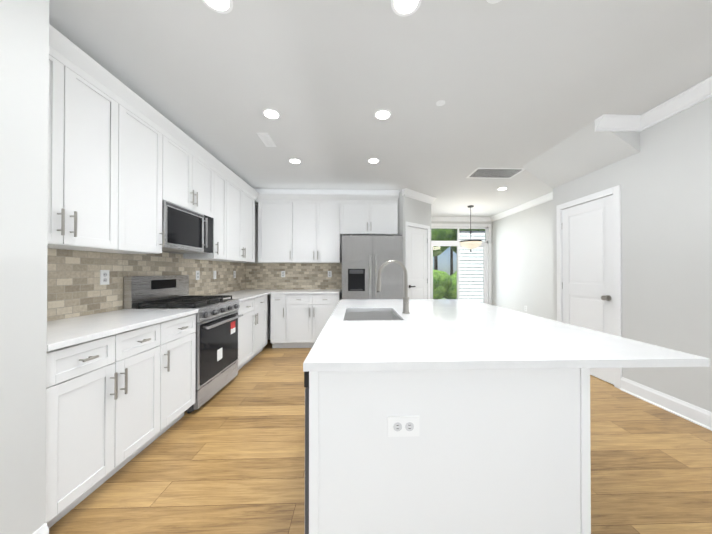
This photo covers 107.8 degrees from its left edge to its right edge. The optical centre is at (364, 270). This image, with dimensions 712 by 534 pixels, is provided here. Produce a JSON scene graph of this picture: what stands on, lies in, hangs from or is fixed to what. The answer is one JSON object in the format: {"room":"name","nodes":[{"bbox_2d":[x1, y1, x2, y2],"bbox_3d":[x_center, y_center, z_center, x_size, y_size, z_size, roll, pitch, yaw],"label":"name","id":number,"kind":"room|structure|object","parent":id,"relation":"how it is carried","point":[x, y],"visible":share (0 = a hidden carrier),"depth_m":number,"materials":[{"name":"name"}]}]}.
{"room":"kitchen","nodes":[
{"label":"kitchen","id":0,"kind":"room"},
{"bbox_2d":[0,0,48,533],"bbox_3d":[-2.257,-0.118,1.047,1.700,2.740,0.160,0,0,-2],"label":"wall","id":1,"kind":"structure","parent":0,"point":[24,67],"depth_m":1.07,"materials":[{"name":"paint"}]},
{"bbox_2d":[245,194,404,339],"bbox_3d":[-0.790,-0.095,4.790,3.030,2.740,0.260,0,0,-2],"label":"wall","id":2,"kind":"structure","parent":0,"point":[268,295],"depth_m":4.76,"materials":[{"name":"paint"}]},
{"bbox_2d":[246,194,397,265],"bbox_3d":[-0.802,-0.707,4.601,2.746,1.162,0.403,0,0,-2],"label":"upper cabinets","id":3,"kind":"object","parent":2,"relation":"attached to","point":[299,239],"depth_m":4.45,"materials":[{"name":"white wood"}]},
{"bbox_2d":[49,340,711,533],"bbox_3d":[0.274,1.309,2.169,7.070,0.100,10.040,0,0,-2],"label":"floor","id":4,"kind":"structure","parent":0,"point":[229,458],"depth_m":1.63,"materials":[{"name":"brown wood"}]},
{"bbox_2d":[45,324,164,527],"bbox_3d":[-1.760,0.810,1.490,0.639,0.890,0.694,0,0,-2],"label":"base cabinet","id":5,"kind":"object","parent":4,"relation":"on","point":[105,399],"depth_m":1.41,"materials":[{"name":"white wood"}]},
{"bbox_2d":[47,309,197,351],"bbox_3d":[-1.755,0.351,1.696,0.656,0.030,1.100,0,0,-2],"label":"countertop","id":6,"kind":"structure","parent":5,"relation":"on","point":[71,336],"depth_m":1.51,"materials":[{"name":"white stone"}]},
{"bbox_2d":[47,24,264,331],"bbox_3d":[-1.924,-0.477,2.954,0.403,1.643,3.616,0,0,-2],"label":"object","id":7,"kind":"object","parent":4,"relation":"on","point":[124,161],"depth_m":1.92,"materials":[{"name":"white wood"}]},
{"bbox_2d":[100,270,108,284],"bbox_3d":[-2.083,0.058,2.082,0.007,0.118,0.074,0,0,-2],"label":"outlet","id":8,"kind":"object","parent":7,"relation":"attached to","point":[104,277],"depth_m":2.08,"materials":[{"name":"white plastic"}]},
{"bbox_2d":[162,200,212,253],"bbox_3d":[-1.907,-0.401,2.633,0.411,0.413,0.761,0,0,-2],"label":"microwave","id":9,"kind":"object","parent":7,"relation":"attached to","point":[188,231],"visible":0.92,"depth_m":2.54,"materials":[{"name":"silver metal"}]},
{"bbox_2d":[196,271,199,279],"bbox_3d":[-2.122,0.066,3.302,0.007,0.118,0.074,0,0,-2],"label":"outlet","id":10,"kind":"object","parent":7,"relation":"attached to","point":[197,272],"depth_m":3.30,"materials":[{"name":"white plastic"}]},
{"bbox_2d":[165,312,196,430],"bbox_3d":[-1.778,0.813,2.040,0.639,0.890,0.406,0,0,-2],"label":"base cabinet","id":11,"kind":"object","parent":4,"relation":"on","point":[180,335],"depth_m":2.05,"materials":[{"name":"white wood"}]},
{"bbox_2d":[124,275,242,413],"bbox_3d":[-1.744,0.659,2.640,0.708,1.205,0.772,0,0,-2],"label":"range","id":12,"kind":"object","parent":4,"relation":"on","point":[217,317],"visible":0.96,"depth_m":2.50,"materials":[{"name":"grey metal"}]},
{"bbox_2d":[197,296,266,369],"bbox_3d":[-1.826,0.823,3.571,0.639,0.890,1.082,0,0,-2],"label":"base cabinet","id":13,"kind":"object","parent":4,"relation":"on","point":[252,326],"depth_m":3.47,"materials":[{"name":"white wood"}]},
{"bbox_2d":[225,289,280,303],"bbox_3d":[-1.825,0.365,3.897,0.656,0.030,1.727,0,0,-2],"label":"countertop","id":14,"kind":"structure","parent":13,"relation":"on","point":[248,295],"depth_m":3.60,"materials":[{"name":"white stone"}]},
{"bbox_2d":[271,294,285,347],"bbox_3d":[-1.388,0.828,4.455,0.246,0.893,0.639,0,0,-2],"label":"base cabinet","id":15,"kind":"object","parent":4,"relation":"on","point":[278,301],"depth_m":4.14,"materials":[{"name":"white wood"}]},
{"bbox_2d":[286,294,341,347],"bbox_3d":[-0.840,0.828,4.472,0.849,0.893,0.639,0,0,-2],"label":"base cabinet","id":16,"kind":"object","parent":4,"relation":"on","point":[307,315],"depth_m":4.15,"materials":[{"name":"white wood"}]},
{"bbox_2d":[270,290,341,293],"bbox_3d":[-0.964,0.368,4.460,1.097,0.030,0.656,0,0,-2],"label":"countertop","id":17,"kind":"structure","parent":16,"relation":"on","point":[278,291],"depth_m":4.20,"materials":[{"name":"white stone"}]},
{"bbox_2d":[342,235,402,299],"bbox_3d":[0.113,0.362,4.364,0.952,1.820,0.824,0,0,-2],"label":"fridge","id":18,"kind":"object","parent":4,"relation":"on","point":[364,258],"visible":0.65,"depth_m":4.02,"materials":[{"name":"grey metal"}]},
{"bbox_2d":[303,309,590,533],"bbox_3d":[0.263,0.813,1.986,1.115,0.890,2.052,0,0,-2],"label":"kitchen island","id":19,"kind":"object","parent":4,"relation":"on","point":[445,416],"depth_m":0.97,"materials":[{"name":"white wood"}]},
{"bbox_2d":[303,299,709,370],"bbox_3d":[0.498,0.395,2.000,1.520,0.115,2.105,0,0,-2],"label":"island countertop","id":20,"kind":"structure","parent":19,"relation":"on","point":[436,334],"depth_m":1.16,"materials":[{"name":"white stone"}]},
{"bbox_2d":[376,260,409,313],"bbox_3d":[0.224,0.129,1.991,0.265,0.417,0.147,0,0,-2],"label":"faucet","id":21,"kind":"object","parent":20,"relation":"on","point":[405,302],"visible":1,"depth_m":2.02,"materials":[{"name":"silver metal"}]},
{"bbox_2d":[49,0,711,216],"bbox_3d":[0.274,-1.531,2.187,7.070,0.100,10.040,0,0,-2],"label":"ceiling","id":22,"kind":"structure","parent":0,"point":[515,83],"depth_m":1.99,"materials":[{"name":"paint"}]},
{"bbox_2d":[202,0,232,13],"bbox_3d":[-0.811,-1.482,1.415,0.167,0.007,0.167,0,0,-8],"label":"recessed light","id":23,"kind":"object","parent":22,"relation":"in","point":[220,6],"depth_m":1.45,"materials":[{"name":"white plastic"}]},
{"bbox_2d":[257,133,275,146],"bbox_3d":[-1.106,-1.472,2.943,0.120,0.008,0.300,0,0,-2],"label":"ceiling vent","id":24,"kind":"object","parent":22,"relation":"in","point":[266,139],"visible":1,"depth_m":2.92,"materials":[{"name":"white plastic"}]},
{"bbox_2d":[262,108,280,118],"bbox_3d":[-0.881,-1.476,2.454,0.167,0.007,0.167,0,0,-11],"label":"recessed light","id":25,"kind":"object","parent":22,"relation":"in","point":[270,113],"depth_m":2.44,"materials":[{"name":"white plastic"}]},
{"bbox_2d":[288,158,300,163],"bbox_3d":[-0.940,-1.469,3.501,0.167,0.007,0.167,0,0,-8],"label":"recessed light","id":26,"kind":"object","parent":22,"relation":"in","point":[292,160],"depth_m":3.50,"materials":[{"name":"white plastic"}]},
{"bbox_2d":[367,158,379,163],"bbox_3d":[0.120,-1.469,3.491,0.167,0.007,0.167,0,0,-8],"label":"recessed light","id":27,"kind":"object","parent":22,"relation":"in","point":[372,160],"depth_m":3.48,"materials":[{"name":"white plastic"}]},
{"bbox_2d":[374,109,391,119],"bbox_3d":[0.173,-1.475,2.467,0.167,0.007,0.167,0,0,-8],"label":"recessed light","id":28,"kind":"object","parent":22,"relation":"in","point":[381,114],"depth_m":2.46,"materials":[{"name":"white plastic"}]},
{"bbox_2d":[391,0,421,16],"bbox_3d":[0.230,-1.482,1.431,0.167,0.007,0.167,0,0,-8],"label":"recessed light","id":29,"kind":"object","parent":22,"relation":"in","point":[403,8],"depth_m":1.46,"materials":[{"name":"white plastic"}]},
{"bbox_2d":[436,100,444,105],"bbox_3d":[0.673,-1.475,2.299,0.080,0.010,0.080,0,0,-2],"label":"sprinkler","id":30,"kind":"object","parent":22,"relation":"attached to","point":[440,103],"visible":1,"depth_m":2.29,"materials":[{"name":"white plastic"}]},
{"bbox_2d":[460,205,481,251],"bbox_3d":[2.412,-0.936,5.903,0.476,1.044,0.476,0,0,-2],"label":"pendant light","id":31,"kind":"object","parent":22,"relation":"hanging from","point":[470,244],"visible":1,"depth_m":5.78,"materials":[{"name":"beige glass"}]},
{"bbox_2d":[486,0,500,3],"bbox_3d":[0.697,-1.468,1.359,0.144,0.036,0.144,0,0,-2],"label":"smoke detector","id":32,"kind":"object","parent":22,"relation":"attached to","point":[492,1],"visible":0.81,"depth_m":1.41,"materials":[{"name":"white plastic"}]},
{"bbox_2d":[466,167,524,178],"bbox_3d":[1.974,-1.466,3.936,0.720,0.008,0.410,0,0,-2],"label":"ceiling vent","id":33,"kind":"object","parent":22,"relation":"in","point":[495,173],"visible":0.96,"depth_m":3.93,"materials":[{"name":"white plastic"}]},
{"bbox_2d":[399,190,430,298],"bbox_3d":[0.885,-0.093,5.176,0.896,2.740,0.440,0,0,-42],"label":"wall","id":34,"kind":"structure","parent":0,"point":[417,211],"depth_m":4.96,"materials":[{"name":"paint"}]},
{"bbox_2d":[405,221,429,298],"bbox_3d":[0.997,0.194,5.034,0.776,2.170,0.118,0,0,-42],"label":"door frame","id":35,"kind":"structure","parent":34,"relation":"attached to","point":[416,225],"depth_m":5.17,"materials":[{"name":"white wood"}]},
{"bbox_2d":[408,226,426,298],"bbox_3d":[1.014,0.226,5.016,0.509,2.086,0.438,0,0,-2],"label":"pantry door","id":36,"kind":"structure","parent":34,"relation":"in","point":[417,263],"depth_m":5.01,"materials":[{"name":"white wood"}]},
{"bbox_2d":[431,221,491,303],"bbox_3d":[2.350,-0.081,7.206,2.360,2.740,0.120,0,0,-2],"label":"wall","id":37,"kind":"structure","parent":0,"point":[440,222],"depth_m":7.18,"materials":[{"name":"paint"}]},
{"bbox_2d":[431,226,487,303],"bbox_3d":[2.598,0.042,7.193,1.671,2.500,0.100,0,0,-2],"label":"window","id":38,"kind":"structure","parent":37,"relation":"in","point":[484,244],"depth_m":7.19,"materials":[{"name":"clear glass"}]},
{"bbox_2d":[431,224,491,304],"bbox_3d":[2.600,0.005,7.144,1.805,2.567,0.018,0,0,-2],"label":"window frame","id":39,"kind":"structure","parent":37,"relation":"attached to","point":[490,272],"depth_m":7.16,"materials":[{"name":"white wood"}]},
{"bbox_2d":[492,200,552,319],"bbox_3d":[3.644,-0.091,5.521,0.120,2.740,3.570,0,0,-2],"label":"wall","id":40,"kind":"structure","parent":0,"point":[522,259],"depth_m":5.77,"materials":[{"name":"paint"}]},
{"bbox_2d":[522,97,711,411],"bbox_3d":[2.887,-0.121,0.535,1.090,2.740,6.350,0,0,-2],"label":"wall","id":41,"kind":"structure","parent":0,"point":[660,173],"depth_m":2.40,"materials":[{"name":"paint"}]},
{"bbox_2d":[255,76,711,221],"bbox_3d":[0.274,-1.425,2.186,6.830,0.112,9.800,0,0,-2],"label":"crown molding","id":42,"kind":"structure","parent":41,"relation":"attached to","point":[688,98],"depth_m":2.54,"materials":[{"name":"white wood"}]},
{"bbox_2d":[562,195,613,384],"bbox_3d":[2.687,0.215,3.184,0.118,2.086,0.728,0,0,-2],"label":"door","id":43,"kind":"structure","parent":41,"relation":"in","point":[587,271],"depth_m":3.12,"materials":[{"name":"white wood"}]},
{"bbox_2d":[556,185,621,388],"bbox_3d":[2.749,0.182,3.185,0.118,2.171,0.868,0,0,-2],"label":"door frame","id":44,"kind":"structure","parent":41,"relation":"attached to","point":[615,191],"depth_m":2.81,"materials":[{"name":"white wood"}]},
{"bbox_2d":[620,377,711,430],"bbox_3d":[2.793,1.179,0.062,0.028,0.135,5.366,0,0,-2],"label":"baseboard","id":45,"kind":"structure","parent":41,"relation":"attached to","point":[688,411],"depth_m":2.32,"materials":[{"name":"white wood"}]},
{"label":"outside","id":46,"kind":"structure","parent":0,"visible":0},
{"bbox_3d":[2.539,1.434,18.614,22.000,0.090,22.670,0,0,-2],"label":"ground","id":47,"kind":"structure","parent":46,"visible":0},
{"bbox_2d":[431,229,484,298],"bbox_3d":[4.015,-2.211,15.662,11.372,7.207,11.072,0,0,-2],"label":"trees","id":48,"kind":"object","parent":47,"relation":"on","point":[451,278],"depth_m":10.87,"materials":[{"name":"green plant"}]},
{"bbox_2d":[459,231,484,302],"bbox_3d":[5.215,0.023,8.666,4.280,2.650,0.102,0,0,-2],"label":"window blind","id":49,"kind":"object","parent":47,"relation":"on","point":[467,289],"depth_m":8.57,"materials":[{"name":"grey plastic"}]}
]}

